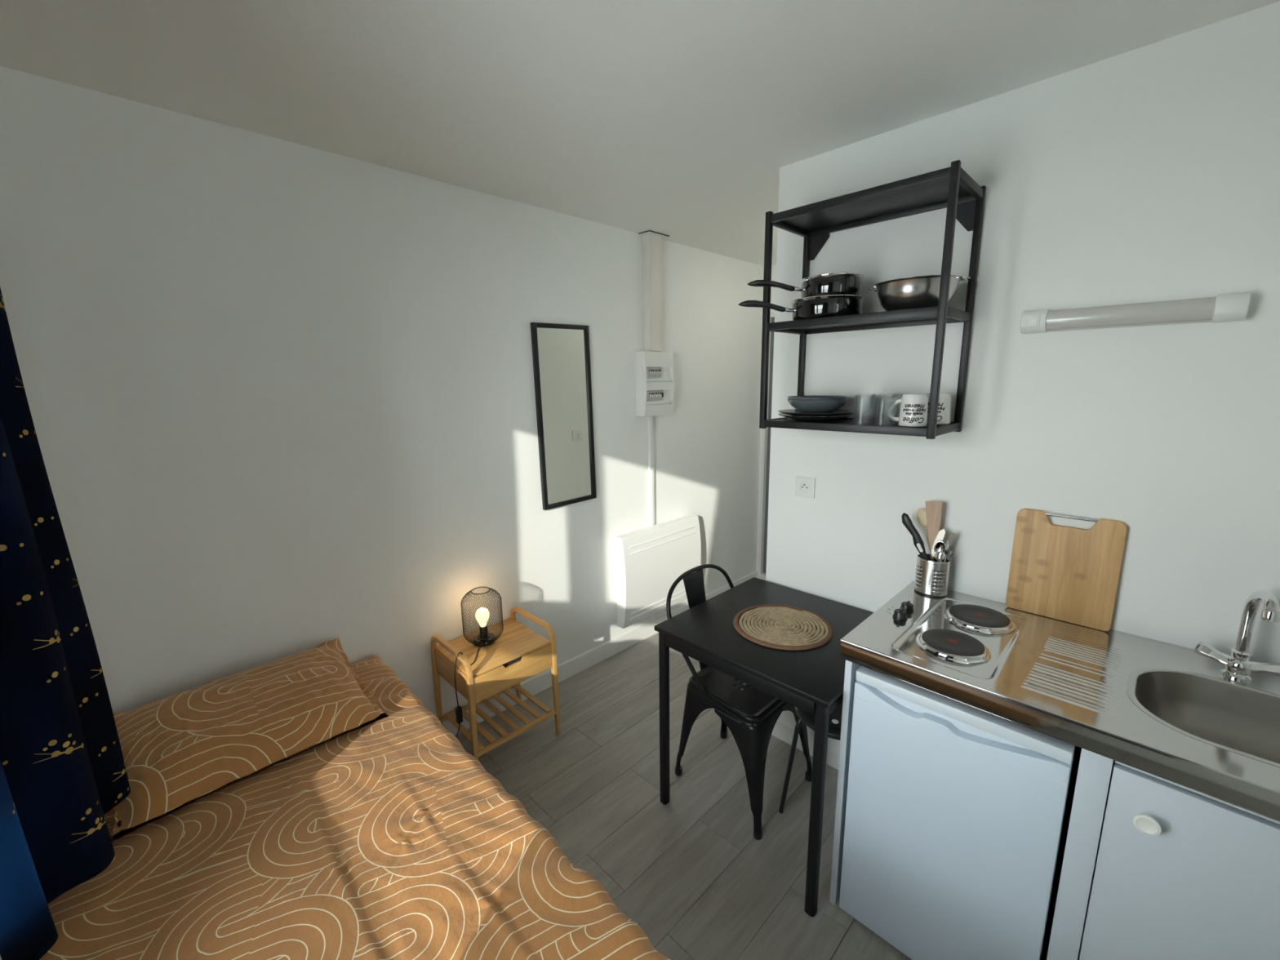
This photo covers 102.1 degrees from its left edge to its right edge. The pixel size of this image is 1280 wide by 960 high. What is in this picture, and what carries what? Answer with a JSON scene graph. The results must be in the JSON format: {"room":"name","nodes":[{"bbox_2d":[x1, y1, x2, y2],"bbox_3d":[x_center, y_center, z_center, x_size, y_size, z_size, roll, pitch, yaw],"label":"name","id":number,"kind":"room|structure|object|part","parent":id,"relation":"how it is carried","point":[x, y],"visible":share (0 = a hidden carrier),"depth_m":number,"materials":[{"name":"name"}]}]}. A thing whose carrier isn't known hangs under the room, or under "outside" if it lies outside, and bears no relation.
{"room":"studio apartment","nodes":[
{"label":"studio apartment","id":0,"kind":"room"},
{"bbox_2d":[0,66,764,716],"bbox_3d":[-0.454,-0.068,2.780,4.060,2.538,0.100,-11,15,-44],"label":"wall","id":1,"kind":"structure","parent":0,"point":[280,394],"depth_m":1.93,"materials":[{"name":"paint"}]},
{"bbox_2d":[530,322,596,510],"bbox_3d":[-0.388,-0.330,2.712,0.348,0.936,0.022,-13,16,-43],"label":"wall mirror","id":2,"kind":"object","parent":1,"relation":"attached to","point":[562,367],"visible":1,"depth_m":2.70,"materials":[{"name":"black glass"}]},
{"bbox_3d":[-0.400,-0.778,2.620,0.304,0.022,0.022,-13,16,-43],"label":"frame rail","id":3,"kind":"part","parent":2,"relation":"part of","materials":[{"name":"black metal"}]},
{"bbox_3d":[-0.376,0.117,2.804,0.304,0.022,0.022,-13,16,-43],"label":"frame rail","id":4,"kind":"part","parent":2,"relation":"part of","materials":[{"name":"black metal"}]},
{"bbox_2d":[442,570,757,735],"bbox_3d":[-0.399,1.076,2.960,3.860,0.100,0.012,-11,15,-44],"label":"baseboard","id":5,"kind":"structure","parent":1,"relation":"attached to","point":[535,685],"depth_m":3.03,"materials":[{"name":"white paint"}]},
{"bbox_2d":[648,416,656,622],"bbox_3d":[0.078,0.266,3.292,0.041,1.352,0.018,-11,15,-44],"label":"duct","id":6,"kind":"object","parent":1,"relation":"attached to","point":[651,419],"visible":0.62,"depth_m":3.22,"materials":[{"name":"white plastic"}]},
{"bbox_2d":[638,230,669,351],"bbox_3d":[0.085,-1.083,3.012,0.165,0.646,0.084,-11,15,-44],"label":"duct","id":7,"kind":"object","parent":1,"relation":"attached to","point":[651,240],"visible":0.94,"depth_m":2.99,"materials":[{"name":"beige plastic"}]},
{"bbox_2d":[635,351,674,416],"bbox_3d":[0.090,-0.576,3.101,0.244,0.374,0.091,-11,15,-44],"label":"box","id":8,"kind":"object","parent":1,"relation":"attached to","point":[654,371],"visible":1,"depth_m":3.05,"materials":[{"name":"white plastic"}]},
{"bbox_2d":[614,514,701,628],"bbox_3d":[0.123,0.561,3.310,0.700,0.565,0.127,-11,15,-44],"label":"panel radiator","id":9,"kind":"object","parent":1,"relation":"attached to","point":[649,560],"visible":0.88,"depth_m":3.19,"materials":[{"name":"white metal"}]},
{"bbox_2d":[0,0,1279,266],"bbox_3d":[1.184,-1.071,0.890,4.060,0.100,4.800,-11,15,-44],"label":"ceiling","id":10,"kind":"structure","parent":0,"point":[680,120],"depth_m":1.39,"materials":[{"name":"paint"}]},
{"bbox_2d":[454,632,1057,959],"bbox_3d":[1.220,1.440,1.374,4.060,0.060,4.800,-11,15,-44],"label":"floor","id":11,"kind":"structure","parent":0,"point":[691,870],"depth_m":2.00,"materials":[{"name":"grey wood"}]},
{"bbox_2d":[430,606,560,759],"bbox_3d":[-0.665,0.954,2.404,0.436,0.559,0.365,-11,15,-44],"label":"nightstand","id":12,"kind":"object","parent":11,"relation":"on","point":[520,653],"visible":0.9,"depth_m":2.32,"materials":[{"name":"brown wood"}]},
{"bbox_3d":[-0.931,1.000,2.389,0.026,0.480,0.023,-11,15,-44],"label":"leg","id":13,"kind":"part","parent":12,"relation":"part of","materials":[{"name":"brown wood"}]},
{"bbox_3d":[-0.813,0.749,2.217,0.020,0.082,0.364,-11,15,-44],"label":"bent rail","id":14,"kind":"part","parent":12,"relation":"part of","materials":[{"name":"brown wood"}]},
{"bbox_3d":[-0.808,0.887,2.248,0.015,0.016,0.322,-11,15,-44],"label":"rail","id":15,"kind":"part","parent":12,"relation":"part of","materials":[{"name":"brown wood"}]},
{"bbox_3d":[-0.690,1.043,2.150,0.026,0.480,0.023,-11,15,-44],"label":"leg","id":16,"kind":"part","parent":12,"relation":"part of","materials":[{"name":"brown wood"}]},
{"bbox_2d":[454,586,503,737],"bbox_3d":[-0.744,0.877,2.321,0.177,0.738,0.366,3,11,17],"label":"table lamp","id":17,"kind":"object","parent":12,"relation":"on","point":[485,638],"visible":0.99,"depth_m":2.33,"materials":[{"name":"black metal"}]},
{"bbox_2d":[454,706,462,724],"bbox_3d":[-0.758,0.983,2.166,0.024,0.070,0.020,-11,15,-44],"label":"switch","id":18,"kind":"object","parent":17,"relation":"attached to","point":[459,717],"depth_m":2.16,"materials":[{"name":"black plastic"}]},
{"bbox_3d":[-0.723,0.811,2.238,0.039,0.243,0.232,1,11,11],"label":"cord","id":19,"kind":"part","parent":17,"relation":"part of","materials":[{"name":"black plastic"}]},
{"bbox_3d":[-0.720,0.628,2.364,0.062,0.088,0.062,-11,15,-44],"label":"bulb","id":20,"kind":"part","parent":17,"relation":"part of","materials":[{"name":"beige glass"}]},
{"bbox_2d":[477,625,490,639],"bbox_3d":[-0.719,0.696,2.377,0.060,0.056,0.060,-11,15,-44],"label":"socket","id":21,"kind":"object","parent":17,"relation":"attached to","point":[484,627],"depth_m":2.36,"materials":[{"name":"black plastic"}]},
{"bbox_3d":[-0.782,1.086,2.551,0.416,0.014,0.022,-11,15,-44],"label":"shelf rail","id":22,"kind":"part","parent":12,"relation":"part of","materials":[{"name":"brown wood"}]},
{"bbox_3d":[-0.547,0.839,2.258,0.382,0.112,0.012,-11,15,-44],"label":"drawer","id":23,"kind":"part","parent":12,"relation":"part of","materials":[{"name":"brown wood"}]},
{"bbox_3d":[-0.545,1.128,2.316,0.416,0.014,0.022,-11,15,-44],"label":"shelf rail","id":24,"kind":"part","parent":12,"relation":"part of","materials":[{"name":"brown wood"}]},
{"bbox_3d":[-0.640,0.942,2.673,0.026,0.480,0.023,-11,15,-44],"label":"leg","id":25,"kind":"part","parent":12,"relation":"part of","materials":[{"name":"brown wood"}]},
{"bbox_3d":[-0.524,0.690,2.499,0.020,0.082,0.364,-11,15,-44],"label":"bent rail","id":26,"kind":"part","parent":12,"relation":"part of","materials":[{"name":"brown wood"}]},
{"bbox_3d":[-0.399,0.984,2.434,0.026,0.480,0.023,-11,15,-44],"label":"leg","id":27,"kind":"part","parent":12,"relation":"part of","materials":[{"name":"brown wood"}]},
{"bbox_2d":[666,564,812,839],"bbox_3d":[0.409,0.832,2.130,0.445,0.871,0.495,-11,15,-44],"label":"metal chair","id":28,"kind":"object","parent":11,"relation":"on","point":[709,687],"visible":0.76,"depth_m":2.02,"materials":[{"name":"black paint"}]},
{"bbox_3d":[0.281,1.049,2.168,0.178,0.410,0.220,-11,15,-44],"label":"leg","id":29,"kind":"part","parent":28,"relation":"part of","materials":[{"name":"black paint"}]},
{"bbox_3d":[0.408,1.023,2.291,0.178,0.410,0.220,-11,15,-44],"label":"leg","id":30,"kind":"part","parent":28,"relation":"part of","materials":[{"name":"black paint"}]},
{"bbox_3d":[0.419,0.825,2.110,0.349,0.014,0.346,-11,15,-44],"label":"seat","id":31,"kind":"part","parent":28,"relation":"part of","materials":[{"name":"black paint"}]},
{"bbox_3d":[0.427,1.079,2.000,0.212,0.410,0.226,-11,15,-44],"label":"leg","id":32,"kind":"part","parent":28,"relation":"part of","materials":[{"name":"black paint"}]},
{"bbox_3d":[0.577,1.049,2.147,0.212,0.410,0.226,-11,15,-44],"label":"leg","id":33,"kind":"part","parent":28,"relation":"part of","materials":[{"name":"black paint"}]},
{"bbox_2d":[654,577,873,916],"bbox_3d":[0.534,0.912,1.999,0.670,0.760,0.677,-11,15,-44],"label":"dining table","id":34,"kind":"object","parent":11,"relation":"on","point":[811,681],"visible":0.65,"depth_m":1.75,"materials":[{"name":"black wood"}]},
{"bbox_3d":[0.095,0.924,2.005,0.033,0.738,0.033,-11,15,-44],"label":"leg","id":35,"kind":"part","parent":34,"relation":"part of","materials":[{"name":"black metal"}]},
{"bbox_2d":[733,604,833,650],"bbox_3d":[0.525,0.536,1.912,0.356,0.013,0.356,-11,15,-44],"label":"placemat","id":36,"kind":"object","parent":34,"relation":"on","point":[775,626],"visible":1,"depth_m":1.89,"materials":[{"name":"brown wicker"}]},
{"bbox_3d":[0.535,1.002,1.569,0.033,0.738,0.033,-11,15,-44],"label":"leg","id":37,"kind":"part","parent":34,"relation":"part of","materials":[{"name":"black metal"}]},
{"bbox_2d":[778,702,842,813],"bbox_3d":[0.739,1.067,1.971,0.312,0.454,0.312,-11,15,-44],"label":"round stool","id":38,"kind":"object","parent":11,"relation":"on","point":[835,717],"visible":0.25,"depth_m":1.91,"materials":[{"name":"black metal"}]},
{"bbox_3d":[0.624,1.084,1.974,0.172,0.423,0.017,-1,11,0],"label":"leg","id":39,"kind":"part","parent":38,"relation":"part of","materials":[{"name":"black plastic"}]},
{"bbox_3d":[0.737,0.863,1.932,0.312,0.035,0.312,-11,15,-44],"label":"seat","id":40,"kind":"part","parent":38,"relation":"part of","materials":[{"name":"black plastic"}]},
{"bbox_2d":[829,660,861,905],"bbox_3d":[0.818,0.898,1.782,0.582,0.861,0.020,-11,15,-44],"label":"panel","id":41,"kind":"object","parent":11,"relation":"on","point":[851,668],"visible":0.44,"depth_m":1.58,"materials":[{"name":"white plastic"}]},
{"bbox_2d":[839,666,1081,959],"bbox_3d":[0.989,0.946,1.581,0.561,0.838,0.482,-11,15,-44],"label":"fridge","id":42,"kind":"object","parent":11,"relation":"on","point":[957,814],"visible":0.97,"depth_m":1.36,"materials":[{"name":"white metal"}]},
{"bbox_2d":[1046,747,1279,959],"bbox_3d":[1.404,1.005,1.183,0.610,0.861,0.651,-11,15,-44],"label":"base cabinet","id":43,"kind":"object","parent":11,"relation":"on","point":[1182,873],"visible":0.91,"depth_m":1.07,"materials":[{"name":"white wood"}]},
{"bbox_2d":[840,581,1279,822],"bbox_3d":[1.216,0.549,1.293,0.598,0.171,1.200,-11,15,-44],"label":"countertop","id":44,"kind":"structure","parent":43,"relation":"on","point":[1167,711],"depth_m":1.29,"materials":[{"name":"silver metal"}]},
{"bbox_3d":[0.817,0.421,1.623,0.042,0.022,0.042,-11,15,-44],"label":"knob","id":45,"kind":"part","parent":44,"relation":"part of","materials":[{"name":"black plastic"}]},
{"bbox_3d":[0.864,0.410,1.673,0.042,0.022,0.042,-11,15,-44],"label":"knob","id":46,"kind":"part","parent":44,"relation":"part of","materials":[{"name":"black plastic"}]},
{"bbox_2d":[914,553,951,598],"bbox_3d":[1.014,0.331,1.796,0.083,0.127,0.103,-11,15,-44],"label":"utensil holder","id":47,"kind":"object","parent":44,"relation":"on","point":[925,569],"visible":0.94,"depth_m":1.76,"materials":[{"name":"metal"}]},
{"bbox_2d":[901,512,937,580],"bbox_3d":[0.969,0.231,1.791,0.023,0.222,0.132,-11,15,-44],"label":"kitchen knife","id":48,"kind":"object","parent":47,"relation":"in","point":[918,543],"visible":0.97,"depth_m":1.79,"materials":[{"name":"black plastic"}]},
{"bbox_2d":[916,507,941,587],"bbox_3d":[1.022,0.243,1.823,0.015,0.281,0.112,-8,13,-35],"label":"wooden spoon","id":49,"kind":"object","parent":47,"relation":"in","point":[921,513],"visible":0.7,"depth_m":1.82,"materials":[{"name":"brown wood"}]},
{"bbox_3d":[1.030,0.280,1.816,0.010,0.211,0.080,-8,13,-33],"label":"handle","id":50,"kind":"part","parent":49,"relation":"part of","materials":[{"name":"brown wood"}]},
{"bbox_2d":[925,501,942,591],"bbox_3d":[1.010,0.228,1.801,0.026,0.317,0.060,-11,15,-44],"label":"wooden spatula","id":51,"kind":"object","parent":47,"relation":"in","point":[933,508],"visible":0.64,"depth_m":1.79,"materials":[{"name":"brown wood"}]},
{"bbox_2d":[928,528,945,561],"bbox_3d":[1.017,0.276,1.793,0.056,0.226,0.011,4,12,22],"label":"kitchen knife","id":52,"kind":"object","parent":47,"relation":"in","point":[940,537],"visible":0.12,"depth_m":1.78,"materials":[{"name":"white plastic"}]},
{"bbox_2d":[933,551,946,572],"bbox_3d":[1.007,0.316,1.766,0.016,0.159,0.057,-6,12,-24],"label":"spoon","id":53,"kind":"object","parent":47,"relation":"in","point":[939,557],"visible":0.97,"depth_m":1.74,"materials":[{"name":"silver metal"}]},
{"bbox_2d":[933,551,946,562],"bbox_3d":[1.010,0.265,1.745,0.012,0.051,0.038,-11,15,-44],"label":"spoon bowl","id":54,"kind":"object","parent":53,"relation":"on","point":[939,557],"depth_m":1.74,"materials":[{"name":"silver metal"}]},
{"bbox_2d":[933,541,946,579],"bbox_3d":[1.025,0.298,1.778,0.010,0.187,0.038,-11,15,-44],"label":"spoon","id":55,"kind":"object","parent":47,"relation":"in","point":[940,546],"visible":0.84,"depth_m":1.77,"materials":[{"name":"silver metal"}]},
{"bbox_2d":[933,541,946,553],"bbox_3d":[1.024,0.233,1.765,0.010,0.052,0.038,-11,15,-44],"label":"spoon bowl","id":56,"kind":"object","parent":55,"relation":"on","point":[940,546],"depth_m":1.77,"materials":[{"name":"silver metal"}]},
{"bbox_2d":[937,549,953,573],"bbox_3d":[1.029,0.310,1.775,0.007,0.166,0.074,-8,13,-33],"label":"fork","id":57,"kind":"object","parent":47,"relation":"in","point":[946,560],"visible":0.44,"depth_m":1.75,"materials":[{"name":"silver metal"}]},
{"bbox_2d":[937,531,955,576],"bbox_3d":[1.044,0.282,1.782,0.060,0.219,0.004,8,14,39],"label":"steel peeler","id":58,"kind":"object","parent":47,"relation":"in","point":[952,535],"visible":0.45,"depth_m":1.76,"materials":[{"name":"silver metal"}]},
{"bbox_3d":[0.878,0.455,1.452,0.152,0.005,0.152,-6,12,-25],"label":"iron plate","id":59,"kind":"part","parent":44,"relation":"part of","materials":[{"name":"black metal"}]},
{"bbox_3d":[1.055,0.422,1.610,0.160,0.005,0.160,4,12,25],"label":"iron plate","id":60,"kind":"part","parent":44,"relation":"part of","materials":[{"name":"black metal"}]},
{"bbox_2d":[1005,508,1127,631],"bbox_3d":[1.286,0.266,1.575,0.026,0.330,0.256,-11,15,-44],"label":"cutting board","id":61,"kind":"object","parent":44,"relation":"on","point":[1068,574],"visible":1,"depth_m":1.56,"materials":[{"name":"brown wood"}]},
{"bbox_3d":[1.288,0.112,1.545,0.008,0.008,0.143,-11,15,-44],"label":"rod handle","id":62,"kind":"part","parent":61,"relation":"part of","materials":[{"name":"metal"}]},
{"bbox_2d":[1126,666,1279,767],"bbox_3d":[1.349,0.593,1.124,0.356,0.145,0.442,-11,15,-44],"label":"sink","id":63,"kind":"object","parent":44,"relation":"in","point":[1237,718],"depth_m":1.25,"materials":[{"name":"metal"}]},
{"bbox_2d":[1193,590,1279,681],"bbox_3d":[1.455,0.374,1.238,0.140,0.242,0.156,-11,15,-44],"label":"mixer tap","id":64,"kind":"object","parent":44,"relation":"on","point":[1237,666],"visible":1,"depth_m":1.26,"materials":[{"name":"silver metal"}]},
{"bbox_3d":[1.457,0.440,1.318,0.044,0.040,0.065,-11,15,-44],"label":"lever","id":65,"kind":"part","parent":64,"relation":"part of","materials":[{"name":"silver metal"}]},
{"bbox_2d":[1220,648,1252,681],"bbox_3d":[1.484,0.454,1.282,0.052,0.067,0.052,-11,15,-44],"label":"tap","id":66,"kind":"object","parent":64,"relation":"on","point":[1237,666],"depth_m":1.27,"materials":[{"name":"silver metal"}]},
{"bbox_3d":[1.459,0.346,1.222,0.026,0.182,0.128,7,13,34],"label":"spout","id":67,"kind":"part","parent":64,"relation":"part of","materials":[{"name":"silver metal"}]},
{"bbox_3d":[1.511,0.454,1.244,0.043,0.040,0.065,-11,15,-44],"label":"lever","id":68,"kind":"part","parent":64,"relation":"part of","materials":[{"name":"silver metal"}]},
{"bbox_3d":[1.047,0.705,1.068,0.031,0.043,0.043,-11,15,-44],"label":"knob","id":69,"kind":"part","parent":43,"relation":"part of","materials":[{"name":"white plastic"}]},
{"bbox_3d":[1.234,0.632,0.905,0.017,0.019,0.596,-11,15,-44],"label":"rail","id":70,"kind":"part","parent":43,"relation":"part of","materials":[{"name":"white wood"}]},
{"bbox_2d":[756,264,776,572],"bbox_3d":[1.347,-0.311,3.747,0.100,2.478,1.030,-11,15,-44],"label":"wall","id":71,"kind":"structure","parent":0,"point":[773,267],"depth_m":4.09,"materials":[{"name":"paint"}]},
{"bbox_2d":[757,311,774,580],"bbox_3d":[1.297,-0.154,3.804,0.118,2.150,0.880,-11,15,-44],"label":"door","id":72,"kind":"structure","parent":71,"relation":"in","point":[766,440],"depth_m":4.11,"materials":[{"name":"grey"}]},
{"bbox_2d":[765,1,1279,875],"bbox_3d":[2.451,0.122,1.574,1.660,2.538,3.670,-11,15,-44],"label":"wall","id":73,"kind":"structure","parent":0,"point":[1149,173],"depth_m":1.48,"materials":[{"name":"paint"}]},
{"bbox_2d":[771,720,839,769],"bbox_3d":[1.840,1.385,1.253,0.012,0.075,3.570,-11,15,-44],"label":"baseboard","id":74,"kind":"structure","parent":73,"relation":"attached to","point":[780,731],"depth_m":2.35,"materials":[{"name":"white paint"}]},
{"bbox_2d":[795,475,815,498],"bbox_3d":[0.687,0.030,2.154,0.014,0.085,0.085,-11,15,-44],"label":"wall socket","id":75,"kind":"object","parent":73,"relation":"attached to","point":[805,486],"visible":1,"depth_m":2.15,"materials":[{"name":"white plastic"}]},
{"bbox_2d":[759,160,986,439],"bbox_3d":[0.754,-0.546,1.762,0.295,0.750,0.593,-11,15,-44],"label":"wall shelf unit","id":76,"kind":"object","parent":73,"relation":"attached to","point":[951,188],"visible":0.98,"depth_m":1.67,"materials":[{"name":"black metal"}]},
{"bbox_3d":[0.455,-0.562,1.867,0.020,0.750,0.020,-11,15,-44],"label":"post","id":77,"kind":"part","parent":76,"relation":"part of","materials":[{"name":"black metal"}]},
{"bbox_3d":[0.557,-0.231,2.029,0.255,0.025,0.016,-11,15,-44],"label":"rail","id":78,"kind":"part","parent":76,"relation":"part of","materials":[{"name":"black metal"}]},
{"bbox_3d":[0.552,-0.572,1.963,0.255,0.025,0.016,-11,15,-44],"label":"rail","id":79,"kind":"part","parent":76,"relation":"part of","materials":[{"name":"black metal"}]},
{"bbox_3d":[0.547,-0.926,1.895,0.255,0.025,0.016,-11,15,-44],"label":"rail","id":80,"kind":"part","parent":76,"relation":"part of","materials":[{"name":"black metal"}]},
{"bbox_2d":[737,294,865,320],"bbox_3d":[0.575,-0.587,1.777,0.405,0.073,0.244,-5,12,-20],"label":"saucepan","id":81,"kind":"object","parent":76,"relation":"on","point":[829,305],"visible":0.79,"depth_m":1.72,"materials":[{"name":"black metal"}]},
{"bbox_3d":[0.426,-0.608,1.810,0.163,0.041,0.031,0,11,2],"label":"handle","id":82,"kind":"part","parent":81,"relation":"part of","materials":[{"name":"black plastic"}]},
{"bbox_2d":[746,272,864,297],"bbox_3d":[0.590,-0.670,1.833,0.375,0.075,0.207,5,12,26],"label":"saucepan","id":83,"kind":"object","parent":81,"relation":"on","point":[837,283],"visible":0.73,"depth_m":1.72,"materials":[{"name":"black metal"}]},
{"bbox_3d":[0.459,-0.682,1.817,0.163,0.042,0.031,0,11,6],"label":"handle","id":84,"kind":"part","parent":83,"relation":"part of","materials":[{"name":"black plastic"}]},
{"bbox_3d":[0.649,-0.601,2.056,0.020,0.750,0.020,-11,15,-44],"label":"post","id":85,"kind":"part","parent":76,"relation":"part of","materials":[{"name":"black metal"}]},
{"bbox_2d":[777,413,853,420],"bbox_3d":[0.652,-0.237,1.931,0.264,0.018,0.264,-11,15,-44],"label":"dinner plate","id":86,"kind":"object","parent":76,"relation":"on","point":[799,418],"visible":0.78,"depth_m":1.85,"materials":[{"name":"grey ceramic"}]},
{"bbox_2d":[777,408,853,416],"bbox_3d":[0.650,-0.248,1.927,0.264,0.018,0.264,-11,15,-44],"label":"dinner plate","id":87,"kind":"object","parent":86,"relation":"on","point":[794,412],"visible":0.77,"depth_m":1.85,"materials":[{"name":"grey ceramic"}]},
{"bbox_2d":[786,399,848,413],"bbox_3d":[0.655,-0.274,1.917,0.214,0.051,0.214,-11,15,-44],"label":"soup bowl","id":88,"kind":"object","parent":87,"relation":"on","point":[802,406],"visible":0.84,"depth_m":1.84,"materials":[{"name":"ceramic"}]},
{"bbox_2d":[787,395,848,399],"bbox_3d":[0.655,-0.284,1.915,0.214,0.051,0.214,-11,15,-44],"label":"soup bowl","id":89,"kind":"object","parent":88,"relation":"in","point":[816,397],"visible":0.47,"depth_m":1.85,"materials":[{"name":"ceramic"}]},
{"bbox_3d":[0.662,-0.176,1.734,0.016,0.025,0.553,-11,15,-44],"label":"cross rail","id":90,"kind":"part","parent":76,"relation":"part of","materials":[{"name":"black metal"}]},
{"bbox_3d":[0.657,-0.517,1.669,0.016,0.025,0.553,-11,15,-44],"label":"cross rail","id":91,"kind":"part","parent":76,"relation":"part of","materials":[{"name":"black metal"}]},
{"bbox_3d":[0.652,-0.871,1.600,0.016,0.025,0.553,-11,15,-44],"label":"cross rail","id":92,"kind":"part","parent":76,"relation":"part of","materials":[{"name":"black metal"}]},
{"bbox_3d":[0.759,-0.202,1.828,0.272,0.006,0.569,-11,15,-44],"label":"shelf panel","id":93,"kind":"part","parent":76,"relation":"part of","materials":[{"name":"black metal"}]},
{"bbox_3d":[0.754,-0.543,1.762,0.272,0.006,0.569,-11,15,-44],"label":"shelf panel","id":94,"kind":"part","parent":76,"relation":"part of","materials":[{"name":"black metal"}]},
{"bbox_3d":[0.749,-0.897,1.694,0.272,0.006,0.569,-11,15,-44],"label":"shelf panel","id":95,"kind":"part","parent":76,"relation":"part of","materials":[{"name":"black metal"}]},
{"bbox_3d":[0.852,-0.556,1.858,0.016,0.025,0.553,-11,15,-44],"label":"cross rail","id":96,"kind":"part","parent":76,"relation":"part of","materials":[{"name":"black metal"}]},
{"bbox_3d":[0.846,-0.911,1.790,0.016,0.025,0.553,-11,15,-44],"label":"cross rail","id":97,"kind":"part","parent":76,"relation":"part of","materials":[{"name":"black metal"}]},
{"bbox_3d":[0.857,-0.215,1.924,0.016,0.025,0.553,-11,15,-44],"label":"cross rail","id":98,"kind":"part","parent":76,"relation":"part of","materials":[{"name":"black metal"}]},
{"bbox_2d":[887,393,928,426],"bbox_3d":[0.843,-0.219,1.615,0.104,0.098,0.082,-1,11,-1],"label":"mug","id":99,"kind":"object","parent":76,"relation":"on","point":[913,406],"visible":1,"depth_m":1.59,"materials":[{"name":"white ceramic"}]},
{"bbox_3d":[0.809,-0.223,1.642,0.041,0.072,0.010,6,13,30],"label":"handle","id":100,"kind":"part","parent":99,"relation":"part of","materials":[{"name":"white ceramic"}]},
{"bbox_2d":[868,275,970,311],"bbox_3d":[0.871,-0.574,1.634,0.248,0.092,0.248,-1,11,-3],"label":"mixing bowl","id":101,"kind":"object","parent":76,"relation":"on","point":[917,291],"visible":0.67,"depth_m":1.55,"materials":[{"name":"metal"}]},
{"bbox_3d":[0.962,-0.600,1.536,0.058,0.005,0.025,-11,15,-44],"label":"wire handle","id":102,"kind":"part","parent":101,"relation":"part of","materials":[{"name":"silver metal"}]},
{"bbox_2d":[926,392,951,424],"bbox_3d":[0.962,-0.234,1.687,0.081,0.098,0.105,-1,11,0],"label":"mug","id":103,"kind":"object","parent":76,"relation":"on","point":[944,398],"visible":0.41,"depth_m":1.64,"materials":[{"name":"white ceramic"}]},
{"bbox_3d":[0.859,-0.491,1.467,0.020,0.750,0.020,-11,15,-44],"label":"post","id":104,"kind":"part","parent":76,"relation":"part of","materials":[{"name":"black metal"}]},
{"bbox_3d":[0.961,-0.160,1.629,0.255,0.025,0.016,-11,15,-44],"label":"rail","id":105,"kind":"part","parent":76,"relation":"part of","materials":[{"name":"black metal"}]},
{"bbox_3d":[0.956,-0.501,1.563,0.255,0.025,0.016,-11,15,-44],"label":"rail","id":106,"kind":"part","parent":76,"relation":"part of","materials":[{"name":"black metal"}]},
{"bbox_3d":[1.053,-0.530,1.656,0.020,0.750,0.020,-11,15,-44],"label":"post","id":107,"kind":"part","parent":76,"relation":"part of","materials":[{"name":"black metal"}]},
{"bbox_3d":[0.951,-0.855,1.495,0.255,0.025,0.016,-11,15,-44],"label":"rail","id":108,"kind":"part","parent":76,"relation":"part of","materials":[{"name":"black metal"}]},
{"bbox_2d":[1020,291,1250,333],"bbox_3d":[1.298,-0.444,1.391,0.066,0.064,0.442,-11,15,-44],"label":"strip light","id":109,"kind":"object","parent":73,"relation":"attached to","point":[1229,307],"visible":1,"depth_m":1.35,"materials":[{"name":"white plastic"}]},
{"bbox_2d":[1045,297,1216,331],"bbox_3d":[1.303,-0.444,1.393,0.055,0.060,0.327,-11,15,-44],"label":"diffuser","id":110,"kind":"object","parent":109,"relation":"attached to","point":[1199,309],"depth_m":1.36,"materials":[{"name":"white plastic"}]},
{"bbox_3d":[-0.202,0.507,-0.228,0.100,2.538,4.600,-11,15,-44],"label":"wall","id":111,"kind":"structure","parent":0,"visible":0},
{"bbox_3d":[-0.780,-0.664,0.255,0.080,0.021,2.380,-11,15,-44],"label":"rail","id":112,"kind":"object","parent":111,"relation":"attached to","visible":0},
{"bbox_2d":[0,287,130,959],"bbox_3d":[-1.267,0.050,1.007,0.167,1.642,0.604,-11,15,-44],"label":"curtain","id":113,"kind":"object","parent":112,"relation":"hanging from","point":[63,768],"visible":1,"depth_m":1.05,"materials":[{"name":"blue fabric"}]},
{"bbox_3d":[-0.727,1.204,1.235,0.885,0.511,1.939,-11,15,-44],"label":"bed","id":114,"kind":"object","parent":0,"visible":0},
{"bbox_2d":[39,655,670,959],"bbox_3d":[-0.726,1.119,1.218,0.922,0.453,1.966,-11,15,-44],"label":"duvet","id":115,"kind":"object","parent":114,"relation":"on","point":[385,838],"visible":0.67,"depth_m":1.20,"materials":[{"name":"fabric"}]},
{"bbox_2d":[111,636,389,841],"bbox_3d":[-1.243,0.739,1.651,0.673,0.151,0.491,-11,15,-44],"label":"pillow","id":116,"kind":"object","parent":115,"relation":"on","point":[180,749],"visible":0.94,"depth_m":1.56,"materials":[{"name":"fabric"}]}
]}

